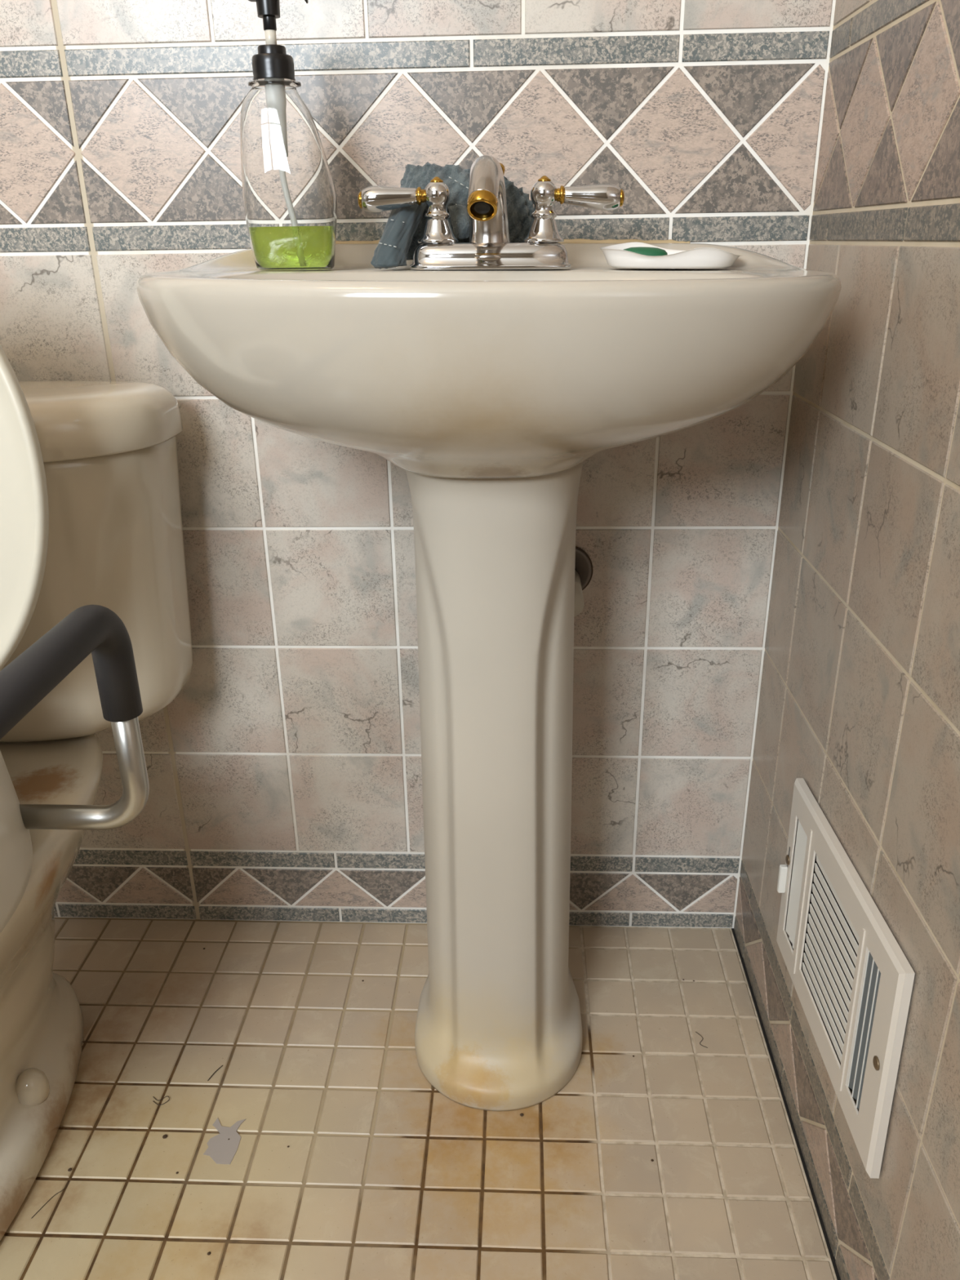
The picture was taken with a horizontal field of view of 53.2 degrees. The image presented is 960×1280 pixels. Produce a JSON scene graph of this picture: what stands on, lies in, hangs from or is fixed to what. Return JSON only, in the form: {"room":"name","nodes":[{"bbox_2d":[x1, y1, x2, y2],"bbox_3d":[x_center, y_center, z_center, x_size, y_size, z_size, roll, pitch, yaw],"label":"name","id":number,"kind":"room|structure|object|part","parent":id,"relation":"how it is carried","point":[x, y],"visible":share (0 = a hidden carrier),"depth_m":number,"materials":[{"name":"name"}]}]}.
{"room":"bathroom","nodes":[
{"label":"bathroom","id":0,"kind":"room"},
{"bbox_2d":[0,0,835,928],"bbox_3d":[-0.701,-0.696,0.980,2.210,2.450,0.080,0,23,3],"label":"wall","id":1,"kind":"structure","parent":0,"point":[285,772],"depth_m":1.11,"materials":[{"name":"beige tile"}]},
{"bbox_2d":[573,546,592,616],"bbox_3d":[0.102,-0.068,1.118,0.065,0.065,0.084,0,23,3],"label":"escutcheon","id":2,"kind":"object","parent":1,"relation":"attached to","point":[583,566],"visible":0.36,"depth_m":1.15,"materials":[{"name":"grey metal"}]},
{"bbox_2d":[0,917,840,1279],"bbox_3d":[-0.767,0.908,0.273,2.151,0.060,2.471,0,23,3],"label":"floor","id":3,"kind":"structure","parent":0,"point":[381,1175],"depth_m":1.05,"materials":[{"name":"tile"}]},
{"bbox_2d":[31,1180,69,1218],"bbox_3d":[-0.439,0.573,0.981,0.003,0.001,0.047,11,26,27],"label":"strand","id":4,"kind":"object","parent":3,"relation":"on","point":[68,1180],"visible":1,"depth_m":0.98,"materials":[{"name":"brown"}]},
{"bbox_2d":[0,381,192,1242],"bbox_3d":[-0.571,0.191,0.907,0.476,0.766,0.711,0,23,3],"label":"toilet","id":5,"kind":"object","parent":3,"relation":"on","point":[108,449],"visible":0.85,"depth_m":1.01,"materials":[{"name":"ceramic"}]},
{"bbox_3d":[-0.571,0.383,0.943,0.336,0.385,0.628,0,23,3],"label":"bowl","id":6,"kind":"part","parent":5,"relation":"part of","materials":[{"name":"ceramic"}]},
{"bbox_2d":[0,345,149,933],"bbox_3d":[-0.539,-0.002,0.633,0.480,0.560,0.556,0,23,3],"label":"seat","id":7,"kind":"object","parent":5,"relation":"on","point":[97,630],"visible":1,"depth_m":0.82,"materials":[{"name":"beige plastic"}]},
{"bbox_3d":[-0.574,-0.140,0.840,0.392,0.466,0.018,0,16,3],"label":"lid","id":8,"kind":"part","parent":7,"relation":"part of","materials":[{"name":"beige plastic"}]},
{"bbox_3d":[-0.564,-0.057,1.067,0.457,0.329,0.214,0,23,3],"label":"tank","id":9,"kind":"part","parent":5,"relation":"part of","materials":[{"name":"ceramic"}]},
{"bbox_3d":[-0.567,-0.229,0.993,0.474,0.057,0.226,0,23,3],"label":"tank lid","id":10,"kind":"part","parent":5,"relation":"part of","materials":[{"name":"ceramic"}]},
{"bbox_2d":[152,1096,169,1105],"bbox_3d":[-0.365,0.525,1.092,0.021,0.002,0.013,0,23,3],"label":"strand","id":11,"kind":"object","parent":3,"relation":"on","point":[153,1096],"visible":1,"depth_m":1.09,"materials":[{"name":"brown"}]},
{"bbox_2d":[203,1117,245,1164],"bbox_3d":[-0.279,0.545,1.043,0.036,0.001,0.057,0,23,3],"label":"residue patch","id":12,"kind":"object","parent":3,"relation":"on","point":[222,1150],"visible":1,"depth_m":1.04,"materials":[{"name":"beige"}]},
{"bbox_2d":[67,947,694,1255],"bbox_3d":[-0.078,0.511,1.115,0.705,0.002,0.431,0,23,3],"label":"dirt specks","id":13,"kind":"object","parent":3,"relation":"on","point":[164,1136],"visible":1,"depth_m":1.04,"materials":[{"name":"brown"}]},
{"bbox_2d":[136,238,841,1111],"bbox_3d":[0.012,0.074,0.989,0.584,0.902,0.436,0,23,3],"label":"pedestal sink","id":14,"kind":"object","parent":3,"relation":"on","point":[492,390],"visible":0.92,"depth_m":0.83,"materials":[{"name":"ceramic"}]},
{"bbox_2d":[240,0,337,270],"bbox_3d":[-0.176,-0.454,0.863,0.085,0.224,0.054,0,23,3],"label":"soap dispenser","id":15,"kind":"object","parent":14,"relation":"on","point":[290,197],"visible":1,"depth_m":0.85,"materials":[{"name":"clear plastic"}]},
{"bbox_3d":[-0.182,-0.523,0.834,0.009,0.017,0.009,-20,30,-38],"label":"pump stem","id":16,"kind":"part","parent":15,"relation":"part of","materials":[{"name":"beige plastic"}]},
{"bbox_2d":[370,162,533,269],"bbox_3d":[-0.021,-0.408,0.918,0.158,0.094,0.120,0,23,3],"label":"cloth","id":17,"kind":"object","parent":14,"relation":"on","point":[397,243],"visible":0.58,"depth_m":0.93,"materials":[{"name":"grey"}]},
{"bbox_2d":[136,243,841,478],"bbox_3d":[0.007,-0.254,0.852,0.584,0.186,0.436,0,23,3],"label":"basin","id":18,"kind":"object","parent":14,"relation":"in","point":[438,373],"depth_m":0.68,"materials":[{"name":"ceramic"}]},
{"bbox_2d":[357,155,624,270],"bbox_3d":[0.008,-0.385,0.864,0.248,0.094,0.128,1,23,2],"label":"faucet","id":19,"kind":"object","parent":14,"relation":"on","point":[489,246],"visible":1,"depth_m":0.89,"materials":[{"name":"silver metal"}]},
{"bbox_3d":[-0.084,-0.411,0.893,0.052,0.023,0.023,1,23,2],"label":"lever","id":20,"kind":"part","parent":19,"relation":"part of","materials":[{"name":"silver metal"}]},
{"bbox_3d":[-0.040,-0.400,0.896,0.039,0.052,0.039,1,23,2],"label":"handle","id":21,"kind":"part","parent":19,"relation":"part of","materials":[{"name":"silver metal"}]},
{"bbox_3d":[0.007,-0.394,0.860,0.040,0.073,0.115,1,23,2],"label":"spout","id":22,"kind":"part","parent":19,"relation":"part of","materials":[{"name":"silver metal"}]},
{"bbox_3d":[0.010,-0.364,0.908,0.153,0.023,0.057,1,23,2],"label":"plate","id":23,"kind":"part","parent":19,"relation":"part of","materials":[{"name":"silver metal"}]},
{"bbox_3d":[0.014,-0.415,0.910,0.020,0.071,0.020,1,23,2],"label":"lift rod","id":24,"kind":"part","parent":19,"relation":"part of","materials":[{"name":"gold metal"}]},
{"bbox_3d":[0.059,-0.399,0.892,0.039,0.052,0.039,1,23,2],"label":"handle","id":25,"kind":"part","parent":19,"relation":"part of","materials":[{"name":"silver metal"}]},
{"bbox_3d":[0.104,-0.409,0.885,0.052,0.023,0.023,1,23,2],"label":"lever","id":26,"kind":"part","parent":19,"relation":"part of","materials":[{"name":"silver metal"}]},
{"bbox_2d":[600,241,742,268],"bbox_3d":[0.178,-0.361,0.899,0.133,0.022,0.080,2,23,5],"label":"soap dish","id":27,"kind":"object","parent":14,"relation":"on","point":[615,256],"visible":0.99,"depth_m":0.87,"materials":[{"name":"white ceramic"}]},
{"bbox_2d":[623,246,667,256],"bbox_3d":[0.154,-0.363,0.903,0.045,0.014,0.029,0,23,-3],"label":"soap bar","id":28,"kind":"object","parent":27,"relation":"in","point":[654,251],"visible":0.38,"depth_m":0.89,"materials":[{"name":"green"}]},
{"bbox_2d":[733,0,959,1279],"bbox_3d":[0.330,-0.200,-0.241,0.080,2.450,2.471,0,23,3],"label":"wall","id":29,"kind":"structure","parent":0,"point":[860,695],"depth_m":0.80,"materials":[{"name":"beige tile"}]},
{"bbox_2d":[776,777,915,1178],"bbox_3d":[0.328,0.297,0.905,0.019,0.222,0.317,0,23,3],"label":"air vent","id":30,"kind":"object","parent":29,"relation":"in","point":[859,977],"visible":1,"depth_m":0.86,"materials":[{"name":"white metal"}]},
{"bbox_3d":[0.329,0.260,1.041,0.008,0.033,0.009,0,23,3],"label":"damper lever","id":31,"kind":"part","parent":30,"relation":"part of","materials":[{"name":"white plastic"}]}
]}

